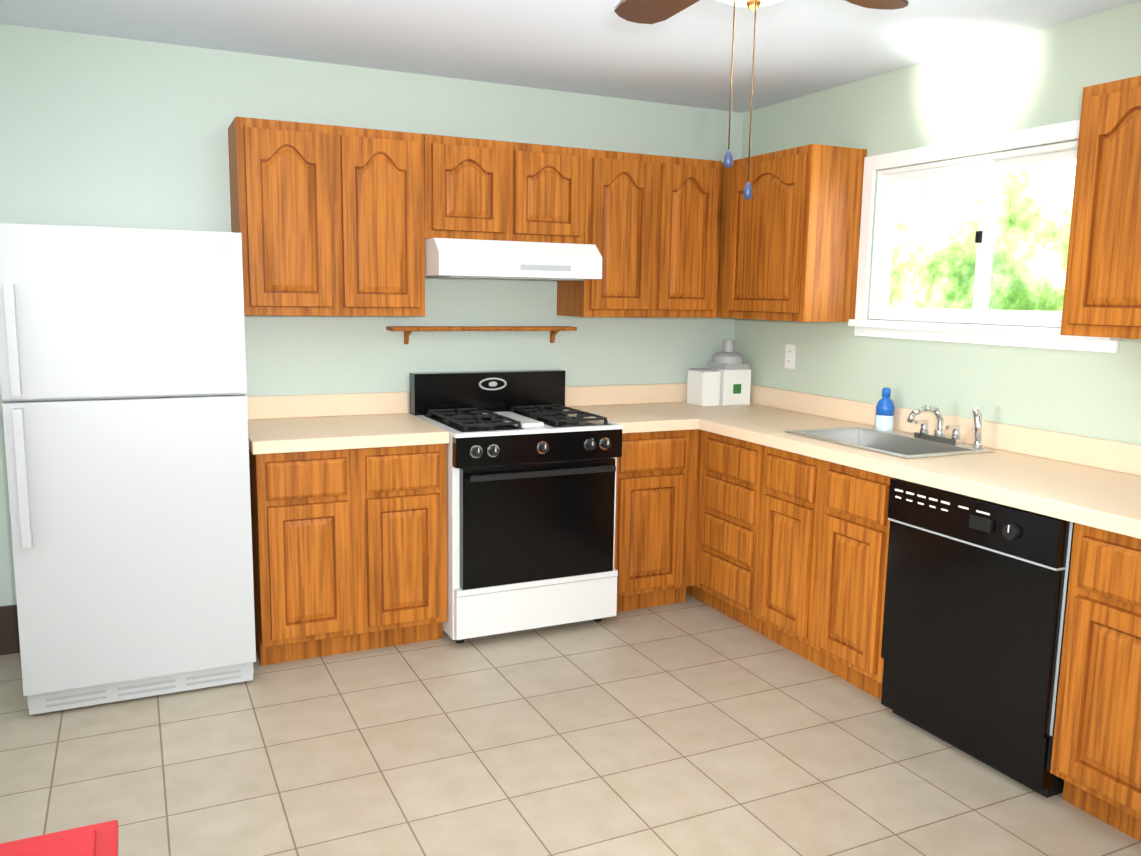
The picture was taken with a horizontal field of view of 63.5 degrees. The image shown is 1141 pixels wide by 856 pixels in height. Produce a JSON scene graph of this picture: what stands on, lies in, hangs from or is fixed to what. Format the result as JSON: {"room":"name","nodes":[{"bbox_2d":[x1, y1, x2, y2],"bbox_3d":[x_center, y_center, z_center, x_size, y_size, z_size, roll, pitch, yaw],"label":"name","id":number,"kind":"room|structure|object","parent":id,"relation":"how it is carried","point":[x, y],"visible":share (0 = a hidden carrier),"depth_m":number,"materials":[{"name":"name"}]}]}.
{"room":"kitchen","nodes":[
{"label":"kitchen","id":0,"kind":"room"},
{"bbox_2d":[0,24,743,605],"bbox_3d":[-1.566,-0.341,3.952,5.640,2.440,0.120,-3,9,-25],"label":"wall","id":1,"kind":"structure","parent":0,"point":[106,132],"depth_m":4.01,"materials":[{"name":"green paint"}]},
{"bbox_2d":[0,605,19,654],"bbox_3d":[-3.089,0.858,3.324,2.000,0.200,0.013,-3,9,-25],"label":"baseboard","id":2,"kind":"structure","parent":1,"relation":"attached to","point":[9,637],"depth_m":3.71,"materials":[{"name":"brown wood"}]},
{"bbox_2d":[228,117,424,315],"bbox_3d":[-1.018,-0.860,3.885,0.748,0.760,0.324,-3,9,-25],"label":"upper cabinet","id":3,"kind":"object","parent":1,"relation":"attached to","point":[327,220],"visible":1,"depth_m":3.73,"materials":[{"name":"brown wood"}]},
{"bbox_2d":[386,326,576,343],"bbox_3d":[-0.406,-0.439,4.368,0.920,0.083,0.102,-3,9,-25],"label":"spice shelf","id":4,"kind":"object","parent":1,"relation":"attached to","point":[553,330],"visible":1,"depth_m":4.31,"materials":[{"name":"brown wood"}]},
{"bbox_2d":[424,134,585,243],"bbox_3d":[-0.334,-1.059,4.185,0.758,0.430,0.324,-3,9,-25],"label":"upper cabinet","id":5,"kind":"object","parent":1,"relation":"attached to","point":[479,189],"visible":0.94,"depth_m":4.04,"materials":[{"name":"brown wood"}]},
{"bbox_2d":[425,238,601,280],"bbox_3d":[-0.303,-0.752,4.153,0.754,0.161,0.488,-3,9,-25],"label":"range hood","id":6,"kind":"object","parent":5,"relation":"attached to","point":[448,258],"visible":0.9,"depth_m":3.93,"materials":[{"name":"white metal"}]},
{"bbox_2d":[557,149,721,317],"bbox_3d":[0.342,-0.931,4.530,0.742,0.760,0.324,-3,9,-25],"label":"upper cabinet","id":7,"kind":"object","parent":1,"relation":"attached to","point":[652,227],"visible":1,"depth_m":4.38,"materials":[{"name":"brown wood"}]},
{"bbox_2d":[0,594,1140,855],"bbox_3d":[-0.183,1.351,1.224,5.640,0.080,6.640,-3,9,-25],"label":"floor","id":8,"kind":"structure","parent":0,"point":[690,726],"depth_m":2.93,"materials":[{"name":"tile"}]},
{"bbox_2d":[0,820,118,855],"bbox_3d":[-1.110,1.064,1.583,0.610,0.356,0.667,-3,9,-25],"label":"storage bin","id":9,"kind":"object","parent":8,"relation":"on","point":[99,839],"visible":1,"depth_m":1.88,"materials":[{"name":"red plastic"}]},
{"bbox_2d":[0,223,255,714],"bbox_3d":[-1.643,0.111,3.468,0.753,1.658,0.730,-3,9,-25],"label":"refrigerator","id":10,"kind":"object","parent":8,"relation":"on","point":[123,378],"visible":1,"depth_m":3.17,"materials":[{"name":"white metal"}]},
{"bbox_2d":[249,444,446,665],"bbox_3d":[-0.976,0.467,3.943,0.748,0.864,0.620,-3,9,-25],"label":"base cabinet","id":11,"kind":"object","parent":8,"relation":"on","point":[349,550],"visible":0.94,"depth_m":3.67,"materials":[{"name":"brown wood"}]},
{"bbox_2d":[247,392,448,454],"bbox_3d":[-0.972,-0.035,3.860,0.764,0.149,0.632,-3,9,-25],"label":"countertop","id":12,"kind":"structure","parent":11,"relation":"on","point":[297,423],"depth_m":3.91,"materials":[{"name":"beige laminate"}]},
{"bbox_2d":[409,369,622,642],"bbox_3d":[-0.258,0.321,4.185,0.762,1.105,0.714,-3,9,-25],"label":"gas range","id":13,"kind":"object","parent":8,"relation":"on","point":[531,480],"visible":1,"depth_m":3.93,"materials":[{"name":"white metal"}]},
{"bbox_2d":[614,429,699,611],"bbox_3d":[0.265,0.401,4.532,0.463,0.864,0.620,-3,9,-25],"label":"base cabinet","id":14,"kind":"object","parent":8,"relation":"on","point":[656,509],"visible":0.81,"depth_m":4.26,"materials":[{"name":"brown wood"}]},
{"bbox_2d":[565,384,696,433],"bbox_3d":[0.258,-0.099,4.441,0.420,0.149,0.636,-3,9,-25],"label":"countertop","id":15,"kind":"structure","parent":14,"relation":"on","point":[640,408],"depth_m":4.66,"materials":[{"name":"beige laminate"}]},
{"bbox_2d":[686,430,767,637],"bbox_3d":[0.836,0.408,4.551,0.620,0.864,1.078,-3,9,-25],"label":"base cabinet","id":16,"kind":"object","parent":8,"relation":"on","point":[729,490],"visible":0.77,"depth_m":4.12,"materials":[{"name":"brown wood"}]},
{"bbox_2d":[657,383,1140,538],"bbox_3d":[1.302,0.054,3.499,0.643,0.149,3.259,-3,9,-25],"label":"countertop","id":17,"kind":"structure","parent":16,"relation":"on","point":[1090,481],"depth_m":3.25,"materials":[{"name":"beige laminate"}]},
{"bbox_2d":[687,340,750,405],"bbox_3d":[0.779,-0.295,4.854,0.290,0.335,0.181,-3,9,-25],"label":"juicer","id":18,"kind":"object","parent":17,"relation":"on","point":[723,378],"visible":1,"depth_m":4.80,"materials":[{"name":"white plastic"}]},
{"bbox_2d":[875,388,894,430],"bbox_3d":[1.348,-0.080,3.946,0.076,0.186,0.076,-3,9,-25],"label":"soap bottle","id":19,"kind":"object","parent":17,"relation":"on","point":[885,410],"visible":0.92,"depth_m":3.92,"materials":[{"name":"blue plastic"}]},
{"bbox_2d":[785,426,995,458],"bbox_3d":[1.248,0.137,3.679,0.450,0.182,0.680,-3,9,-25],"label":"sink","id":20,"kind":"object","parent":17,"relation":"in","point":[898,444],"visible":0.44,"depth_m":3.79,"materials":[{"name":"silver metal"}]},
{"bbox_2d":[907,405,982,448],"bbox_3d":[1.421,-0.016,3.571,0.203,0.156,0.308,-3,9,-25],"label":"faucet","id":21,"kind":"object","parent":17,"relation":"on","point":[939,435],"visible":1,"depth_m":3.58,"materials":[{"name":"silver metal"}]},
{"bbox_2d":[756,446,892,699],"bbox_3d":[1.230,0.533,3.733,0.620,0.864,0.752,-3,9,-25],"label":"base cabinet","id":22,"kind":"object","parent":8,"relation":"on","point":[823,549],"visible":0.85,"depth_m":3.56,"materials":[{"name":"brown wood"}]},
{"bbox_2d":[881,478,1073,797],"bbox_3d":[1.506,0.632,3.083,0.632,0.863,0.665,-3,9,-25],"label":"dishwasher","id":23,"kind":"object","parent":8,"relation":"on","point":[976,594],"visible":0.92,"depth_m":2.90,"materials":[{"name":"black metal"}]},
{"bbox_2d":[1050,523,1140,841],"bbox_3d":[1.844,0.728,2.461,0.620,0.864,0.753,-3,9,-25],"label":"base cabinet","id":24,"kind":"object","parent":8,"relation":"on","point":[1096,760],"visible":1,"depth_m":2.54,"materials":[{"name":"brown wood"}]},
{"bbox_2d":[0,0,1140,112],"bbox_3d":[-0.142,-1.142,0.862,5.640,0.080,6.640,-3,9,-25],"label":"ceiling","id":25,"kind":"structure","parent":0,"point":[682,57],"depth_m":3.48,"materials":[{"name":"white paint"}]},
{"bbox_2d":[614,0,908,199],"bbox_3d":[0.348,-0.846,1.876,1.029,0.779,0.992,-3,9,-25],"label":"ceiling fan","id":26,"kind":"object","parent":25,"relation":"hanging from","point":[646,11],"visible":1,"depth_m":2.15,"materials":[{"name":"brown wood"}]},
{"bbox_2d":[734,1,1140,444],"bbox_3d":[2.329,-0.026,2.225,0.120,2.440,6.400,-3,9,-25],"label":"wall","id":27,"kind":"structure","parent":0,"point":[1041,77],"depth_m":3.63,"materials":[{"name":"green paint"}]},
{"bbox_2d":[784,344,795,368],"bbox_3d":[1.101,-0.359,4.622,0.007,0.120,0.075,-3,9,-25],"label":"electrical outlet plate","id":28,"kind":"object","parent":27,"relation":"attached to","point":[790,351],"visible":1,"depth_m":4.62,"materials":[{"name":"white plastic"}]},
{"bbox_2d":[716,144,866,321],"bbox_3d":[0.960,-0.915,4.487,0.324,0.760,0.938,-3,9,-25],"label":"upper cabinet","id":29,"kind":"object","parent":27,"relation":"attached to","point":[789,236],"visible":0.85,"depth_m":4.12,"materials":[{"name":"brown wood"}]},
{"bbox_2d":[848,120,1119,352],"bbox_3d":[1.599,-0.726,3.598,0.155,0.787,1.244,-3,9,-25],"label":"window","id":30,"kind":"structure","parent":27,"relation":"in","point":[989,167],"depth_m":3.63,"materials":[{"name":"white"}]},
{"bbox_2d":[1060,75,1140,338],"bbox_3d":[1.864,-0.628,2.614,0.324,0.760,0.760,-3,9,-25],"label":"upper cabinet","id":31,"kind":"object","parent":27,"relation":"attached to","point":[1102,294],"visible":1,"depth_m":2.77,"materials":[{"name":"brown wood"}]},
{"label":"outside","id":32,"kind":"structure","parent":0,"visible":0},
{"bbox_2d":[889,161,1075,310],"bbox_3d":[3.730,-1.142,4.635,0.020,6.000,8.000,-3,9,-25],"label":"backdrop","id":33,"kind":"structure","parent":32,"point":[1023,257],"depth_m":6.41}
]}

